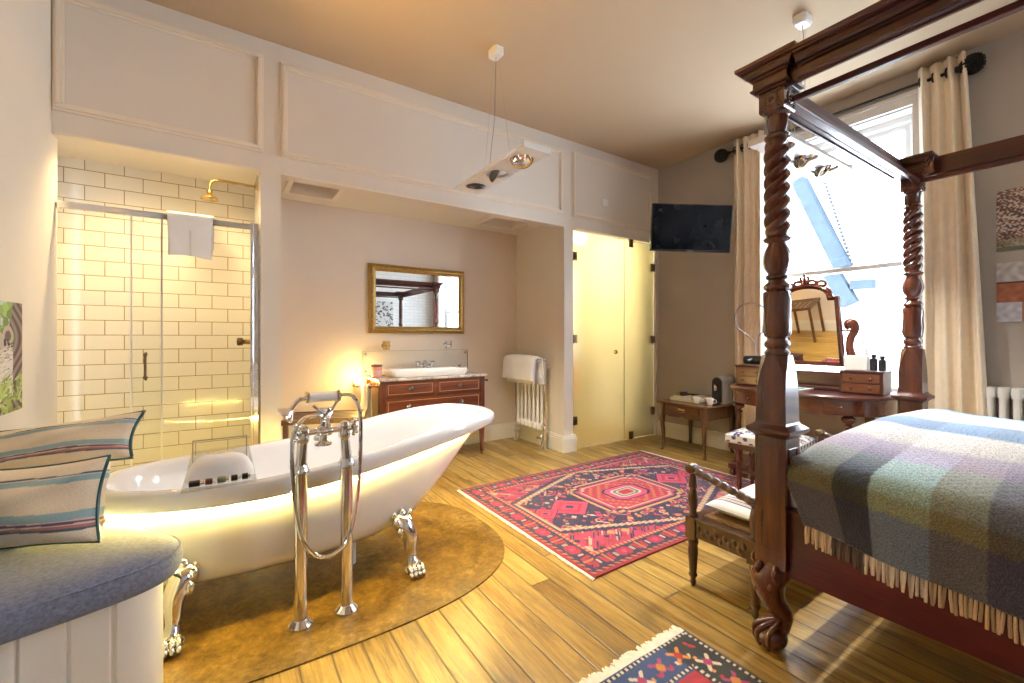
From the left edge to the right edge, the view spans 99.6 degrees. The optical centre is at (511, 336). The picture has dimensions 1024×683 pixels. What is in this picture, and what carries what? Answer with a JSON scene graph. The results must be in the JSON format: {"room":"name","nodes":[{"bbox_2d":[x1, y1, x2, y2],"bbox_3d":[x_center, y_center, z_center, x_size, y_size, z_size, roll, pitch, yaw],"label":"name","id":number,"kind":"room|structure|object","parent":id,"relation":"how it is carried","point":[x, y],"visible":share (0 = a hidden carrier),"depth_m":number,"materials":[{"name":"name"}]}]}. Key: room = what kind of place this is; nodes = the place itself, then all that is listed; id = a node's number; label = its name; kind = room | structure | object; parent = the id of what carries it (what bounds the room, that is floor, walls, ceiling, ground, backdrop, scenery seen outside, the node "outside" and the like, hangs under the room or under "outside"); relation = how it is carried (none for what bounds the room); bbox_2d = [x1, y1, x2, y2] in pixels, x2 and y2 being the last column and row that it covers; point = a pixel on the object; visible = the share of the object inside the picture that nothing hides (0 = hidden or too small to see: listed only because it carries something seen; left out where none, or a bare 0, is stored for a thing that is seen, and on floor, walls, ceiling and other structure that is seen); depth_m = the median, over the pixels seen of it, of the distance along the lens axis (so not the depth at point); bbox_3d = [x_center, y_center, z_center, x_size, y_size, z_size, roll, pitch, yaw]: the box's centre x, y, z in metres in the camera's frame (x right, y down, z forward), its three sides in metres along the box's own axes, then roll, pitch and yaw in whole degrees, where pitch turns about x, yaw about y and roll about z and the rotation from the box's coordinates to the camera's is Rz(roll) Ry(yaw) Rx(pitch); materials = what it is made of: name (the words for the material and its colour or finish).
{"room":"hotel room","nodes":[
{"label":"hotel room","id":0,"kind":"room"},
{"bbox_2d":[0,0,56,430],"bbox_3d":[-1.194,-0.430,0.199,0.150,3.260,5.450,0,0,-34],"label":"wall","id":1,"kind":"structure","parent":0,"point":[28,145],"depth_m":2.17,"materials":[{"name":"beige paint"}]},
{"bbox_2d":[0,300,21,415],"bbox_3d":[-2.074,0.087,1.692,0.029,0.481,0.712,0,0,-34],"label":"picture","id":2,"kind":"object","parent":1,"relation":"attached to","point":[10,312],"visible":1,"depth_m":1.89,"materials":[{"name":"paper"}]},
{"bbox_2d":[57,156,253,471],"bbox_3d":[-2.632,-0.050,3.246,1.300,2.500,0.080,0,0,-34],"label":"wall","id":3,"kind":"structure","parent":0,"point":[206,303],"depth_m":3.18,"materials":[{"name":"beige tile"}]},
{"bbox_2d":[57,140,256,187],"bbox_3d":[-2.440,-1.260,2.983,1.170,0.080,0.570,0,0,-34],"label":"ceiling","id":4,"kind":"structure","parent":0,"point":[64,148],"depth_m":3.04,"materials":[{"name":"beige paint"}]},
{"bbox_2d":[254,175,259,443],"bbox_3d":[-1.932,-0.050,3.321,0.050,2.500,0.570,0,0,-34],"label":"wall","id":5,"kind":"structure","parent":0,"point":[257,192],"depth_m":3.07,"materials":[{"name":"beige tile"}]},
{"bbox_2d":[200,179,256,202],"bbox_3d":[-2.079,-1.073,3.181,0.345,0.182,0.110,0,0,-34],"label":"shower","id":6,"kind":"object","parent":5,"relation":"attached to","point":[208,197],"visible":1,"depth_m":3.12,"materials":[{"name":"gold metal"}]},
{"bbox_2d":[237,338,249,345],"bbox_3d":[-1.987,0.035,3.242,0.127,0.080,0.080,0,0,-34],"label":"shower valve","id":7,"kind":"object","parent":5,"relation":"attached to","point":[240,341],"visible":0.62,"depth_m":3.21,"materials":[{"name":"gold metal"}]},
{"bbox_2d":[52,0,657,443],"bbox_3d":[-0.417,-0.430,3.923,5.260,3.260,0.100,0,0,-34],"label":"wall","id":8,"kind":"structure","parent":0,"point":[112,64],"depth_m":3.12,"materials":[{"name":"painted plaster"},{"name":"painted wood"}]},
{"bbox_2d":[52,0,262,152],"bbox_3d":[-2.143,-1.613,2.704,1.028,0.675,0.024,0,0,-34],"label":"trim","id":9,"kind":"structure","parent":8,"relation":"attached to","point":[58,104],"depth_m":2.63,"materials":[{"name":"painted wood"}]},
{"bbox_2d":[51,130,649,241],"bbox_3d":[-0.408,-1.151,3.864,5.210,0.012,0.008,0,0,-34],"label":"trim","id":10,"kind":"structure","parent":8,"relation":"attached to","point":[56,132],"depth_m":3.14,"materials":[{"name":"wood"}]},
{"bbox_2d":[280,61,562,213],"bbox_3d":[-0.550,-1.605,3.761,2.590,0.670,0.024,0,0,-34],"label":"trim","id":11,"kind":"structure","parent":8,"relation":"attached to","point":[284,67],"depth_m":3.44,"materials":[{"name":"painted wood"}]},
{"bbox_2d":[464,422,576,452],"bbox_3d":[-0.772,1.113,4.139,2.888,0.175,0.908,0,0,-34],"label":"baseboard","id":12,"kind":"structure","parent":8,"relation":"attached to","point":[506,430],"depth_m":4.90,"materials":[{"name":"beige wood"}]},
{"bbox_2d":[602,198,607,206],"bbox_3d":[1.039,-1.495,4.821,0.090,0.080,0.011,0,0,-34],"label":"wall plate","id":13,"kind":"object","parent":8,"relation":"attached to","point":[604,201],"visible":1,"depth_m":4.81,"materials":[{"name":"white plastic"}]},
{"bbox_2d":[572,151,651,231],"bbox_3d":[1.167,-1.613,4.899,1.280,0.685,0.024,0,0,-34],"label":"trim","id":14,"kind":"structure","parent":8,"relation":"attached to","point":[574,154],"depth_m":4.80,"materials":[{"name":"wood"}]},
{"bbox_2d":[573,230,654,447],"bbox_3d":[1.194,0.028,4.951,1.327,2.345,0.065,0,0,-34],"label":"door","id":15,"kind":"structure","parent":8,"relation":"in","point":[614,338],"depth_m":4.92,"materials":[{"name":"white glass"}]},
{"bbox_2d":[281,198,516,438],"bbox_3d":[-1.050,-0.130,4.559,2.830,2.660,0.100,0,0,-34],"label":"wall","id":16,"kind":"structure","parent":0,"point":[327,251],"depth_m":4.24,"materials":[{"name":"beige paint"}]},
{"bbox_2d":[352,377,360,387],"bbox_3d":[-1.482,0.434,4.135,0.068,0.102,0.128,0,0,-34],"label":"wall lamp","id":17,"kind":"object","parent":16,"relation":"attached to","point":[357,381],"visible":1,"depth_m":4.09,"materials":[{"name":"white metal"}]},
{"bbox_2d":[381,341,390,349],"bbox_3d":[-1.251,0.085,4.284,0.082,0.090,0.136,0,0,-34],"label":"cup holder","id":18,"kind":"object","parent":16,"relation":"attached to","point":[386,345],"visible":1,"depth_m":4.24,"materials":[{"name":"gold metal"}]},
{"bbox_2d":[362,349,467,374],"bbox_3d":[-0.978,0.253,4.533,1.150,0.230,0.025,0,0,-34],"label":"panel","id":19,"kind":"object","parent":16,"relation":"attached to","point":[365,354],"visible":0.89,"depth_m":4.48,"materials":[{"name":"clear glass"}]},
{"bbox_2d":[368,263,463,333],"bbox_3d":[-0.967,-0.382,4.525,1.040,0.687,0.040,0,0,-34],"label":"gilt mirror","id":20,"kind":"object","parent":16,"relation":"attached to","point":[401,299],"visible":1,"depth_m":4.50,"materials":[{"name":"gilded wood"},{"name":"mirror glass"}]},
{"bbox_2d":[376,271,457,326],"bbox_3d":[-0.974,-0.382,4.535,0.908,0.555,0.008,0,0,-34],"label":"mirror glass","id":21,"kind":"object","parent":20,"relation":"attached to","point":[403,298],"depth_m":4.52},
{"bbox_2d":[281,180,541,234],"bbox_3d":[-0.816,-1.345,4.187,2.608,0.230,0.780,0,0,-34],"label":"ceiling","id":22,"kind":"structure","parent":0,"point":[348,200],"depth_m":4.18,"materials":[{"name":"beige paint"}]},
{"bbox_2d":[283,181,529,230],"bbox_3d":[-0.827,-1.273,4.107,2.340,0.114,0.500,0,0,-34],"label":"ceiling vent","id":23,"kind":"object","parent":22,"relation":"attached to","point":[292,188],"depth_m":3.80,"materials":[{"name":"painted plaster"},{"name":"painted wood"}]},
{"bbox_2d":[517,226,557,433],"bbox_3d":[0.318,-0.130,4.938,0.112,2.660,0.780,0,0,-34],"label":"wall","id":24,"kind":"structure","parent":0,"point":[537,249],"depth_m":4.85,"materials":[{"name":"beige paint"}]},
{"bbox_2d":[104,434,1023,682],"bbox_3d":[0.754,1.257,2.210,5.900,0.126,6.650,0,0,-34],"label":"floor","id":25,"kind":"structure","parent":0,"point":[537,618],"depth_m":1.86,"materials":[{"name":"brown wood"}]},
{"bbox_2d":[0,523,182,682],"bbox_3d":[-1.513,0.952,1.445,0.681,0.497,1.058,0,0,-34],"label":"window seat","id":26,"kind":"object","parent":25,"relation":"on","point":[81,612],"visible":0.85,"depth_m":1.30,"materials":[{"name":"fabric"}]},
{"bbox_2d":[0,454,110,549],"bbox_3d":[-1.631,0.572,1.472,0.534,0.328,0.244,0,0,1],"label":"cushion","id":27,"kind":"object","parent":26,"relation":"on","point":[60,503],"visible":1,"depth_m":1.41,"materials":[{"name":"striped cloth"},{"name":"dark teal cloth"}]},
{"bbox_2d":[0,410,145,468],"bbox_3d":[-1.728,0.415,1.665,0.589,0.251,0.160,0,0,-4],"label":"cushion","id":28,"kind":"object","parent":26,"relation":"on","point":[113,435],"visible":0.9,"depth_m":1.61,"materials":[{"name":"striped cloth"},{"name":"dark teal cloth"}]},
{"bbox_2d":[56,200,258,466],"bbox_3d":[-2.196,0.205,2.760,1.002,1.990,0.092,0,0,-34],"label":"shower enclosure","id":29,"kind":"object","parent":25,"relation":"on","point":[253,227],"visible":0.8,"depth_m":2.99,"materials":[{"name":"silver metal"}]},
{"bbox_2d":[167,210,213,259],"bbox_3d":[-2.101,-0.657,2.832,0.251,0.301,0.103,0,0,-34],"label":"towel","id":30,"kind":"object","parent":29,"relation":"hanging from","point":[189,234],"visible":0.99,"depth_m":2.80,"materials":[{"name":"white fabric"}]},
{"bbox_2d":[104,403,494,659],"bbox_3d":[-0.943,0.818,2.279,1.883,0.752,0.788,0,0,-34],"label":"bathtub","id":31,"kind":"object","parent":25,"relation":"on","point":[229,528],"visible":0.86,"depth_m":1.96,"materials":[{"name":"white ceramic"}]},
{"bbox_2d":[192,435,246,462],"bbox_3d":[-1.350,0.535,2.009,0.250,0.118,0.720,0,0,-34],"label":"rack","id":32,"kind":"object","parent":31,"relation":"on","point":[241,435],"visible":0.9,"depth_m":2.02,"materials":[{"name":"silver metal"}]},
{"bbox_2d":[188,480,203,487],"bbox_3d":[-1.238,0.575,1.699,0.050,0.024,0.025,0,0,-34],"label":"toiletry bottle","id":33,"kind":"object","parent":32,"relation":"on","point":[195,483],"visible":1,"depth_m":1.69,"materials":[{"name":"black plastic"}]},
{"bbox_2d":[205,478,214,484],"bbox_3d":[-1.201,0.575,1.723,0.034,0.024,0.025,0,0,-34],"label":"toiletry bottle","id":34,"kind":"object","parent":32,"relation":"on","point":[209,481],"visible":1,"depth_m":1.71,"materials":[{"name":"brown plastic"}]},
{"bbox_2d":[183,452,254,483],"bbox_3d":[-1.259,0.545,1.871,0.245,0.083,0.190,0,0,-34],"label":"folded towel","id":35,"kind":"object","parent":32,"relation":"on","point":[227,464],"visible":1,"depth_m":1.82,"materials":[{"name":"white fabric"}]},
{"bbox_2d":[217,476,228,482],"bbox_3d":[-1.165,0.575,1.747,0.040,0.024,0.025,0,0,-34],"label":"toiletry bottle","id":36,"kind":"object","parent":32,"relation":"on","point":[222,479],"visible":1,"depth_m":1.74,"materials":[{"name":"green plastic"}]},
{"bbox_2d":[231,474,239,480],"bbox_3d":[-1.131,0.575,1.770,0.032,0.024,0.025,0,0,-34],"label":"toiletry bottle","id":37,"kind":"object","parent":32,"relation":"on","point":[235,477],"visible":1,"depth_m":1.76,"materials":[{"name":"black plastic"}]},
{"bbox_2d":[242,473,249,479],"bbox_3d":[-1.100,0.575,1.790,0.030,0.024,0.025,0,0,-34],"label":"toiletry bottle","id":38,"kind":"object","parent":32,"relation":"on","point":[244,475],"visible":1,"depth_m":1.78,"materials":[{"name":"black plastic"}]},
{"bbox_2d":[277,390,362,632],"bbox_3d":[-0.829,0.710,1.860,0.330,0.969,0.201,0,0,-34],"label":"tap","id":39,"kind":"object","parent":25,"relation":"on","point":[300,434],"visible":1,"depth_m":1.80,"materials":[{"name":"silver metal"}]},
{"bbox_2d":[281,409,366,438],"bbox_3d":[-1.517,0.917,3.554,0.600,0.565,0.400,0,0,-16],"label":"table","id":40,"kind":"object","parent":25,"relation":"on","point":[337,416],"visible":0.42,"depth_m":3.42,"materials":[{"name":"brown wood"}]},
{"bbox_2d":[360,371,487,453],"bbox_3d":[-0.852,0.787,4.316,1.216,0.823,0.513,0,0,-34],"label":"stand","id":41,"kind":"object","parent":25,"relation":"on","point":[389,394],"visible":0.61,"depth_m":4.09,"materials":[{"name":"red wood"}]},
{"bbox_2d":[360,383,371,418],"bbox_3d":[-1.351,0.595,3.963,0.088,0.331,0.211,0,0,-34],"label":"hanging towel","id":42,"kind":"object","parent":41,"relation":"hanging from","point":[366,393],"visible":0.85,"depth_m":3.94,"materials":[{"name":"white fabric"}]},
{"bbox_2d":[371,364,381,376],"bbox_3d":[-1.274,0.317,4.075,0.105,0.116,0.105,0,0,-34],"label":"candle jar","id":43,"kind":"object","parent":41,"relation":"on","point":[376,369],"visible":1,"depth_m":4.03,"materials":[{"name":"pink glass"}]},
{"bbox_2d":[382,366,466,377],"bbox_3d":[-0.855,0.343,4.298,0.775,0.064,0.340,0,0,-34],"label":"basin","id":44,"kind":"object","parent":41,"relation":"on","point":[443,370],"visible":1,"depth_m":4.18,"materials":[{"name":"white ceramic"}]},
{"bbox_2d":[415,360,434,367],"bbox_3d":[-0.863,0.275,4.378,0.223,0.073,0.161,0,0,-34],"label":"tap","id":45,"kind":"object","parent":44,"relation":"on","point":[425,364],"visible":1,"depth_m":4.39,"materials":[{"name":"silver metal"}]},
{"bbox_2d":[513,358,549,450],"bbox_3d":[0.178,0.711,4.810,0.183,0.979,0.667,0,0,-34],"label":"towel radiator","id":46,"kind":"object","parent":25,"relation":"on","point":[532,423],"visible":0.63,"depth_m":4.70,"materials":[{"name":"silver metal"}]},
{"bbox_2d":[502,354,543,384],"bbox_3d":[0.108,0.347,4.775,0.154,0.307,0.627,0,0,-34],"label":"bath towel","id":47,"kind":"object","parent":46,"relation":"hanging from","point":[515,366],"visible":0.91,"depth_m":4.68,"materials":[{"name":"white fabric"}]},
{"bbox_2d":[507,361,540,384],"bbox_3d":[0.124,0.362,4.761,0.103,0.284,0.523,0,0,-34],"label":"bath towel","id":48,"kind":"object","parent":46,"relation":"hanging from","point":[537,369],"visible":0.16,"depth_m":4.61,"materials":[{"name":"white fabric"}]},
{"bbox_2d":[457,450,754,580],"bbox_3d":[0.880,1.194,3.340,2.164,0.012,1.494,0,0,-34],"label":"rug","id":49,"kind":"object","parent":25,"relation":"on","point":[600,517],"visible":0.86,"depth_m":3.08,"materials":[{"name":"fabric"}]},
{"bbox_2d":[725,427,815,489],"bbox_3d":[1.952,0.955,3.280,0.360,0.466,0.500,0,0,-40],"label":"stool","id":50,"kind":"object","parent":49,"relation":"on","point":[741,439],"visible":0.39,"depth_m":3.30,"materials":[{"name":"fabric"}]},
{"bbox_2d":[579,625,765,682],"bbox_3d":[0.738,1.194,0.853,0.938,0.013,1.654,0,0,-34],"label":"rug","id":51,"kind":"object","parent":25,"relation":"on","point":[675,655],"visible":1,"depth_m":1.57,"materials":[{"name":"fabric"}]},
{"bbox_2d":[657,393,734,460],"bbox_3d":[1.942,0.920,4.565,0.558,0.560,0.573,0,0,-34],"label":"table","id":52,"kind":"object","parent":25,"relation":"on","point":[702,412],"visible":0.76,"depth_m":4.41,"materials":[{"name":"brown wood"}]},
{"bbox_2d":[670,397,705,402],"bbox_3d":[1.913,0.663,4.643,0.280,0.031,0.305,0,0,-34],"label":"tray","id":53,"kind":"object","parent":52,"relation":"on","point":[691,400],"visible":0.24,"depth_m":4.55,"materials":[{"name":"beige wood"}]},
{"bbox_2d":[673,395,690,398],"bbox_3d":[1.841,0.650,4.679,0.140,0.044,0.125,0,0,-34],"label":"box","id":54,"kind":"object","parent":53,"relation":"on","point":[676,396],"visible":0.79,"depth_m":4.64,"materials":[{"name":"beige paper"}]},
{"bbox_2d":[691,395,711,398],"bbox_3d":[2.032,0.639,4.617,0.174,0.015,0.154,0,0,-34],"label":"book","id":55,"kind":"object","parent":53,"relation":"on","point":[701,396],"visible":0.79,"depth_m":4.60,"materials":[{"name":"beige paper"}]},
{"bbox_2d":[693,397,703,403],"bbox_3d":[1.882,0.644,4.394,0.078,0.067,0.096,0,0,-14],"label":"tea cup","id":56,"kind":"object","parent":52,"relation":"on","point":[696,399],"visible":1,"depth_m":4.38,"materials":[{"name":"white ceramic"}]},
{"bbox_2d":[706,398,716,404],"bbox_3d":[1.979,0.644,4.320,0.078,0.067,0.096,0,0,-14],"label":"tea cup","id":57,"kind":"object","parent":52,"relation":"on","point":[709,401],"visible":1,"depth_m":4.30,"materials":[{"name":"white ceramic"}]},
{"bbox_2d":[712,375,734,404],"bbox_3d":[2.151,0.539,4.442,0.295,0.278,0.123,0,0,-34],"label":"coffee machine","id":58,"kind":"object","parent":52,"relation":"on","point":[721,392],"visible":0.83,"depth_m":4.38,"materials":[{"name":"grey plastic"}]},
{"bbox_2d":[685,429,832,618],"bbox_3d":[1.540,0.905,2.360,1.459,0.591,0.352,0,0,-34],"label":"bench","id":59,"kind":"object","parent":25,"relation":"on","point":[734,535],"visible":0.26,"depth_m":2.01,"materials":[{"name":"brown wood"}]},
{"bbox_2d":[706,483,754,520],"bbox_3d":[1.545,0.815,2.361,1.295,0.088,0.244,0,0,-34],"label":"bench cushion","id":60,"kind":"object","parent":59,"relation":"on","point":[728,504],"visible":0.12,"depth_m":2.05,"materials":[{"name":"white fabric"}]},
{"bbox_2d":[728,274,896,478],"bbox_3d":[2.307,0.346,3.437,0.637,1.708,1.140,0,0,-40],"label":"table","id":61,"kind":"object","parent":25,"relation":"on","point":[816,338],"visible":0.57,"depth_m":3.39,"materials":[{"name":"brown wood"}]},
{"bbox_2d":[734,302,762,364],"bbox_3d":[2.083,-0.033,3.801,0.139,0.548,0.296,0,0,-40],"label":"hairdryer","id":62,"kind":"object","parent":61,"relation":"on","point":[755,360],"visible":0.78,"depth_m":3.80,"materials":[{"name":"black plastic"}]},
{"bbox_2d":[798,387,813,391],"bbox_3d":[2.197,0.408,3.411,0.282,0.012,0.212,0,0,-34],"label":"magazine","id":63,"kind":"object","parent":61,"relation":"on","point":[800,389],"visible":0.29,"depth_m":3.36,"materials":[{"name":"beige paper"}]},
{"bbox_2d":[788,274,859,391],"bbox_3d":[2.413,-0.047,3.525,0.250,0.922,0.648,0,0,-34],"label":"mirror","id":64,"kind":"object","parent":61,"relation":"on","point":[816,338],"depth_m":3.45,"materials":[{"name":"brown wood"}]},
{"bbox_2d":[844,355,869,370],"bbox_3d":[2.564,0.191,3.218,0.091,0.106,0.136,0,0,-40],"label":"box","id":65,"kind":"object","parent":61,"relation":"on","point":[851,362],"visible":0.99,"depth_m":3.19,"materials":[{"name":"white cardboard"}]},
{"bbox_2d":[858,340,867,355],"bbox_3d":[2.660,0.135,3.281,0.064,0.218,0.064,0,0,-40],"label":"lotion bottle","id":66,"kind":"object","parent":61,"relation":"on","point":[862,351],"visible":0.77,"depth_m":3.27,"materials":[{"name":"white plastic"}]},
{"bbox_2d":[870,354,877,370],"bbox_3d":[2.619,0.184,3.135,0.044,0.120,0.045,0,0,-40],"label":"toiletry bottle","id":67,"kind":"object","parent":61,"relation":"on","point":[873,360],"visible":1,"depth_m":3.12,"materials":[{"name":"black plastic"}]},
{"bbox_2d":[878,356,885,370],"bbox_3d":[2.650,0.189,3.098,0.044,0.110,0.045,0,0,-40],"label":"toiletry bottle","id":68,"kind":"object","parent":61,"relation":"on","point":[882,362],"visible":1,"depth_m":3.08,"materials":[{"name":"black plastic"}]},
{"bbox_2d":[734,0,1023,677],"bbox_3d":[2.263,0.077,1.284,1.847,2.245,2.254,0,0,-34],"label":"bed","id":69,"kind":"object","parent":25,"relation":"on","point":[780,555],"visible":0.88,"depth_m":1.63,"materials":[{"name":"brown wood"}]},
{"bbox_2d":[786,409,1023,645],"bbox_3d":[2.196,0.589,1.310,1.707,0.426,1.871,0,0,-34],"label":"throw","id":70,"kind":"object","parent":69,"relation":"on","point":[935,496],"visible":1,"depth_m":1.36,"materials":[{"name":"fabric"}]},
{"bbox_2d":[986,386,1023,420],"bbox_3d":[3.515,0.769,2.607,0.116,0.859,0.960,0,0,-34],"label":"radiator","id":71,"kind":"object","parent":25,"relation":"on","point":[1004,394],"visible":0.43,"depth_m":2.88,"materials":[{"name":"white metal"}]},
{"bbox_2d":[145,0,1023,169],"bbox_3d":[1.086,-2.110,1.710,5.900,0.100,5.450,0,0,-34],"label":"ceiling","id":72,"kind":"structure","parent":0,"point":[654,84],"depth_m":3.11,"materials":[{"name":"beige paint"}]},
{"bbox_2d":[489,44,503,88],"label":"ceiling rose","id":73,"kind":"object","parent":72,"relation":"hanging from","point":[496,51],"depth_m":3.08,"materials":[{"name":"white paint"}]},
{"bbox_2d":[454,127,550,195],"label":"pendant light","id":74,"kind":"object","parent":72,"relation":"hanging from","point":[524,154],"depth_m":2.96,"materials":[{"name":"white paint"}]},
{"bbox_2d":[748,134,766,153],"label":"pendant light","id":75,"kind":"object","parent":72,"relation":"hanging from","point":[758,144],"depth_m":2.62,"materials":[{"name":"white paint"}]},
{"bbox_2d":[793,11,811,39],"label":"pendant light","id":76,"kind":"object","parent":72,"relation":"hanging from","point":[802,20],"depth_m":2.77,"materials":[{"name":"white paint"}]},
{"bbox_2d":[787,123,852,178],"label":"pendant light","id":77,"kind":"object","parent":72,"relation":"hanging from","point":[821,162],"depth_m":2.85,"materials":[{"name":"white paint"}]},
{"bbox_2d":[658,29,1023,442],"bbox_3d":[3.345,-0.430,3.298,0.320,3.260,5.300,0,0,-34],"label":"wall","id":78,"kind":"structure","parent":0,"point":[696,290],"depth_m":4.54,"materials":[{"name":"paint"}]},
{"bbox_2d":[649,203,732,252],"bbox_3d":[1.790,-1.081,4.475,0.830,0.486,0.415,0,0,0],"label":"television","id":79,"kind":"object","parent":78,"relation":"attached to","point":[702,228],"visible":1,"depth_m":4.29,"materials":[{"name":"black plastic"}]},
{"bbox_2d":[657,420,735,451],"bbox_3d":[3.227,1.113,3.160,0.028,0.175,5.200,0,0,-34],"label":"baseboard","id":80,"kind":"structure","parent":78,"relation":"attached to","point":[715,439],"depth_m":4.89,"materials":[{"name":"beige wood"}]},
{"bbox_2d":[764,88,922,391],"bbox_3d":[2.876,-0.662,3.887,0.310,2.475,1.400,0,0,-34],"label":"window","id":81,"kind":"structure","parent":78,"relation":"in","point":[907,119],"depth_m":3.58,"materials":[{"name":"white paint"}]},
{"bbox_2d":[714,52,986,162],"bbox_3d":[2.721,-1.910,3.802,0.160,0.141,1.968,0,0,-34],"label":"pole","id":82,"kind":"object","parent":78,"relation":"attached to","point":[974,62],"visible":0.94,"depth_m":3.28,"materials":[{"name":"black metal"}]},
{"bbox_2d":[733,130,766,454],"bbox_3d":[2.360,-0.412,4.301,0.114,3.185,0.346,0,0,-34],"label":"curtain","id":83,"kind":"object","parent":82,"relation":"hanging from","point":[749,229],"visible":0.68,"depth_m":4.31,"materials":[{"name":"beige fabric"}]},
{"bbox_2d":[918,50,986,415],"bbox_3d":[3.159,-0.413,3.105,0.124,3.185,0.392,0,0,-34],"label":"curtain","id":84,"kind":"object","parent":82,"relation":"hanging from","point":[953,335],"visible":0.71,"depth_m":3.11,"materials":[{"name":"beige fabric"}]},
{"bbox_2d":[996,187,1023,251],"bbox_3d":[3.460,-0.792,2.808,0.026,0.415,0.426,0,0,-34],"label":"picture","id":85,"kind":"object","parent":78,"relation":"attached to","point":[1010,202],"visible":1,"depth_m":2.92,"materials":[{"name":"beige paper"}]},
{"bbox_2d":[996,261,1023,321],"bbox_3d":[3.460,-0.305,2.808,0.026,0.400,0.426,0,0,-34],"label":"picture","id":86,"kind":"object","parent":78,"relation":"attached to","point":[1010,275],"visible":1,"depth_m":2.92,"materials":[{"name":"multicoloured paper"}]},
{"label":"outside","id":87,"kind":"structure","parent":0,"visible":0},
{"bbox_2d":[786,131,904,387],"bbox_3d":[6.671,1.100,8.323,0.880,12.200,12.500,0,0,-34],"label":"window","id":88,"kind":"structure","parent":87,"point":[854,217],"depth_m":8.19,"materials":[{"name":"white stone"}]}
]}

